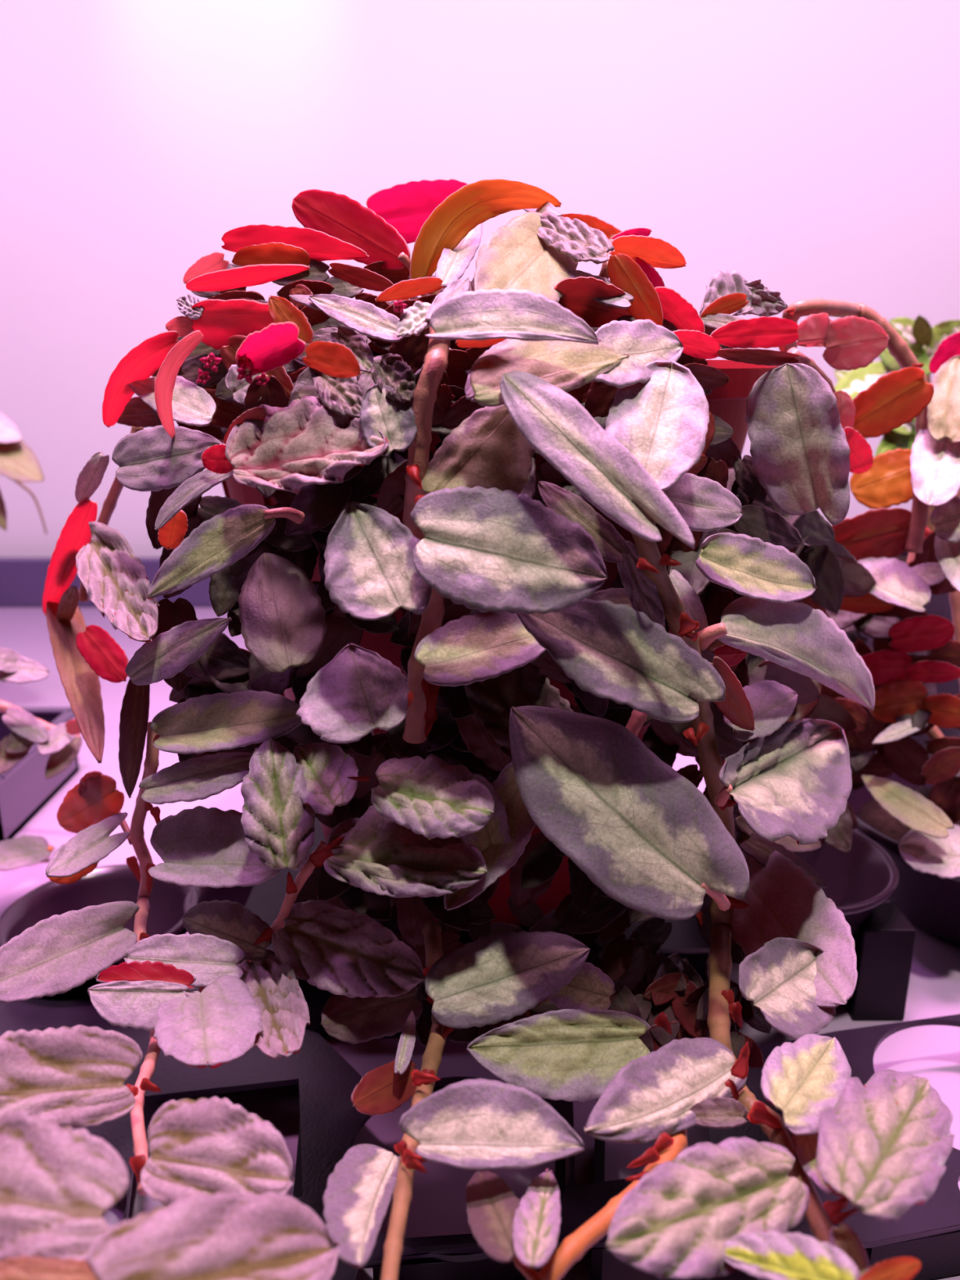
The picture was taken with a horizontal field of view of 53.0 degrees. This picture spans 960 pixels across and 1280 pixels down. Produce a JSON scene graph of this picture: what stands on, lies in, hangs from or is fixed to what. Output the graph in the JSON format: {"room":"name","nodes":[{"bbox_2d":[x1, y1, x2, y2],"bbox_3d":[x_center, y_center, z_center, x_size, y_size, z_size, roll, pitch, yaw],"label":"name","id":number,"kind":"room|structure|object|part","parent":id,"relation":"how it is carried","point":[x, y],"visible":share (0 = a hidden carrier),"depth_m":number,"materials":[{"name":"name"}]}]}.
{"room":"greenhouse","nodes":[
{"label":"greenhouse","id":0,"kind":"room"},
{"bbox_2d":[0,0,959,556],"bbox_3d":[0.000,-0.614,0.666,3.200,1.800,0.020,0,16,0],"label":"wall","id":1,"kind":"structure","parent":0,"point":[807,149],"depth_m":0.72,"materials":[{"name":"paint"}]},
{"bbox_2d":[0,556,959,1279],"bbox_3d":[0.000,0.074,0.406,2.400,0.058,0.838,0,16,0],"label":"table","id":2,"kind":"object","parent":1,"relation":"attached to","point":[437,1206],"visible":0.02,"depth_m":0.29,"materials":[{"name":"laminate"}]},
{"bbox_2d":[0,412,47,533],"bbox_3d":[-0.286,-0.042,0.528,0.177,0.177,0.080,8,18,25],"label":"plant","id":3,"kind":"object","parent":2,"relation":"on","point":[19,463],"visible":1,"depth_m":0.47,"materials":[{"name":"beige plant"}]},
{"bbox_2d":[0,706,79,841],"bbox_3d":[-0.290,0.060,0.435,0.190,0.032,0.088,0,16,0],"label":"tub","id":4,"kind":"object","parent":2,"relation":"on","point":[24,789],"visible":0.47,"depth_m":0.43,"materials":[{"name":"plastic"}]},
{"bbox_2d":[0,646,82,871],"bbox_3d":[-0.177,0.047,0.370,0.048,0.107,0.079,-13,21,-39],"label":"plant","id":5,"kind":"object","parent":4,"relation":"in","point":[64,741],"visible":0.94,"depth_m":0.34,"materials":[{"name":"green plant"}]},
{"bbox_3d":[-0.193,0.028,0.379,0.025,0.008,0.004,0,16,0],"label":"stem","id":6,"kind":"part","parent":5,"relation":"part of","materials":[{"name":"pink plant"}]},
{"bbox_3d":[-0.190,0.045,0.385,0.061,0.041,0.004,0,16,0],"label":"stem","id":7,"kind":"part","parent":5,"relation":"part of","materials":[{"name":"pink plant"}]},
{"bbox_3d":[-0.194,0.076,0.388,0.043,0.041,0.003,0,16,0],"label":"stem","id":8,"kind":"part","parent":5,"relation":"part of","materials":[{"name":"plant"}]},
{"bbox_2d":[0,863,199,991],"bbox_3d":[-0.120,0.099,0.308,0.060,0.028,0.060,0,16,0],"label":"flower pot","id":9,"kind":"object","parent":2,"relation":"on","point":[115,882],"visible":0.29,"depth_m":0.32,"materials":[{"name":"black plastic"}]},
{"bbox_3d":[0.000,-0.048,0.798,2.400,0.040,0.016,0,16,0],"label":"rail","id":10,"kind":"part","parent":2,"relation":"part of","materials":[{"name":"paint"}]},
{"bbox_2d":[182,885,253,915],"bbox_3d":[-0.070,0.096,0.319,0.052,0.028,0.052,0,16,0],"label":"flower pot","id":11,"kind":"object","parent":2,"relation":"on","point":[241,895],"visible":0.06,"depth_m":0.33,"materials":[{"name":"black plastic"}]},
{"bbox_2d":[244,817,710,1035],"bbox_3d":[-0.003,0.089,0.338,0.145,0.030,0.112,0,16,0],"label":"plant pot","id":12,"kind":"object","parent":2,"relation":"on","point":[265,900],"visible":0.03,"depth_m":0.29,"materials":[{"name":"black plastic"}]},
{"bbox_2d":[0,178,954,1279],"bbox_3d":[-0.013,-0.005,0.243,0.241,0.205,0.317,6,17,20],"label":"potted trailing plant","id":13,"kind":"object","parent":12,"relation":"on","point":[485,594],"visible":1,"depth_m":0.18,"materials":[{"name":"green plant"}]},
{"bbox_3d":[-0.099,-0.032,0.255,0.042,0.051,0.005,14,21,40],"label":"stem","id":14,"kind":"part","parent":13,"relation":"part of","materials":[{"name":"brown plant"}]},
{"bbox_3d":[-0.089,0.046,0.241,0.002,0.008,0.012,-14,21,-39],"label":"stem","id":15,"kind":"part","parent":13,"relation":"part of","materials":[{"name":"brown plant"}]},
{"bbox_3d":[-0.067,0.055,0.190,0.010,0.048,0.104,-5,17,-16],"label":"stem","id":16,"kind":"part","parent":13,"relation":"part of","materials":[{"name":"brown plant"}]},
{"bbox_3d":[-0.045,0.056,0.202,0.028,0.032,0.015,-4,16,-12],"label":"stem","id":17,"kind":"part","parent":13,"relation":"part of","materials":[{"name":"red plant"}]},
{"bbox_3d":[-0.009,0.077,0.170,0.008,0.011,0.088,0,16,0],"label":"stem","id":18,"kind":"part","parent":13,"relation":"part of","materials":[{"name":"plant"}]},
{"bbox_3d":[-0.011,-0.019,0.186,0.011,0.082,0.018,0,16,0],"label":"stem","id":19,"kind":"part","parent":13,"relation":"part of","materials":[{"name":"plant"}]},
{"bbox_3d":[-0.009,-0.069,0.199,0.010,0.017,0.006,14,21,41],"label":"stem","id":20,"kind":"part","parent":13,"relation":"part of","materials":[{"name":"plant"}]},
{"bbox_3d":[0.000,-0.006,0.316,0.177,0.165,0.177,0,16,0],"label":"pot","id":21,"kind":"part","parent":13,"relation":"part of","materials":[{"name":"black plastic"}]},
{"bbox_3d":[0.006,0.084,0.129,0.002,0.003,0.009,-8,18,-26],"label":"stem","id":22,"kind":"part","parent":13,"relation":"part of","materials":[{"name":"plant"}]},
{"bbox_3d":[0.026,-0.076,0.207,0.008,0.021,0.016,0,16,0],"label":"stem","id":23,"kind":"part","parent":13,"relation":"part of","materials":[{"name":"plant"}]},
{"bbox_3d":[0.026,0.085,0.155,0.013,0.015,0.064,8,18,24],"label":"stem","id":24,"kind":"part","parent":13,"relation":"part of","materials":[{"name":"orange plant"}]},
{"bbox_3d":[0.033,0.015,0.198,0.004,0.009,0.009,13,21,38],"label":"stem","id":25,"kind":"part","parent":13,"relation":"part of","materials":[{"name":"plant"}]},
{"bbox_3d":[0.043,0.030,0.167,0.034,0.107,0.103,0,16,0],"label":"stem","id":26,"kind":"part","parent":13,"relation":"part of","materials":[{"name":"brown plant"}]},
{"bbox_3d":[0.088,-0.063,0.249,0.006,0.024,0.038,14,21,39],"label":"stem","id":27,"kind":"part","parent":13,"relation":"part of","materials":[{"name":"brown plant"}]},
{"bbox_3d":[0.107,-0.057,0.269,0.062,0.073,0.048,0,16,0],"label":"stem","id":28,"kind":"part","parent":13,"relation":"part of","materials":[{"name":"brown plant"}]},
{"bbox_2d":[0,991,959,1279],"bbox_3d":[-0.019,0.129,0.227,0.424,0.015,0.147,0,16,0],"label":"tray","id":29,"kind":"object","parent":2,"relation":"on","point":[928,1233],"visible":0.3,"depth_m":0.23,"materials":[{"name":"plastic"}]},
{"bbox_2d":[733,816,899,939],"bbox_3d":[0.098,0.089,0.312,0.065,0.044,0.065,0,16,0],"label":"flower pot","id":30,"kind":"object","parent":2,"relation":"on","point":[867,874],"visible":0.15,"depth_m":0.31,"materials":[{"name":"black plastic"}]},
{"bbox_2d":[844,902,915,1019],"bbox_3d":[0.122,0.100,0.299,0.016,0.032,0.016,0,16,0],"label":"flower pot","id":31,"kind":"object","parent":2,"relation":"on","point":[884,944],"visible":0.84,"depth_m":0.29,"materials":[{"name":"black plastic"}]},
{"bbox_2d":[801,332,959,946],"bbox_3d":[0.178,0.003,0.324,0.126,0.204,0.111,-13,20,-37],"label":"potted trailing plant","id":32,"kind":"object","parent":2,"relation":"on","point":[904,795],"visible":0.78,"depth_m":0.30,"materials":[{"name":"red plant"}]},
{"bbox_3d":[0.184,0.079,0.351,0.111,0.042,0.111,0,16,0],"label":"pot","id":33,"kind":"part","parent":32,"relation":"part of","materials":[{"name":"black plastic"}]},
{"bbox_3d":[0.163,-0.001,0.330,0.042,0.141,0.018,5,17,16],"label":"stem","id":34,"kind":"part","parent":32,"relation":"part of","materials":[{"name":"brown plant"}]},
{"bbox_3d":[0.170,-0.008,0.329,0.036,0.152,0.015,6,17,20],"label":"stem","id":35,"kind":"part","parent":32,"relation":"part of","materials":[{"name":"brown plant"}]},
{"bbox_2d":[833,314,959,746],"bbox_3d":[0.222,-0.047,0.481,0.106,0.213,0.159,6,17,19],"label":"variegated plant","id":36,"kind":"object","parent":2,"relation":"on","point":[922,340],"visible":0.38,"depth_m":0.41,"materials":[{"name":"green plant"}]},
{"bbox_3d":[0.231,0.001,0.521,0.106,0.100,0.106,0,16,0],"label":"pot","id":37,"kind":"part","parent":36,"relation":"part of","materials":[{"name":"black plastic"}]},
{"bbox_3d":[0.224,-0.103,0.480,0.018,0.072,0.005,0,16,0],"label":"stem","id":38,"kind":"part","parent":36,"relation":"part of","materials":[{"name":"plant"}]},
{"bbox_3d":[0.232,-0.053,0.495,0.012,0.037,0.007,0,16,0],"label":"stem","id":39,"kind":"part","parent":36,"relation":"part of","materials":[{"name":"brown plant"}]}
]}

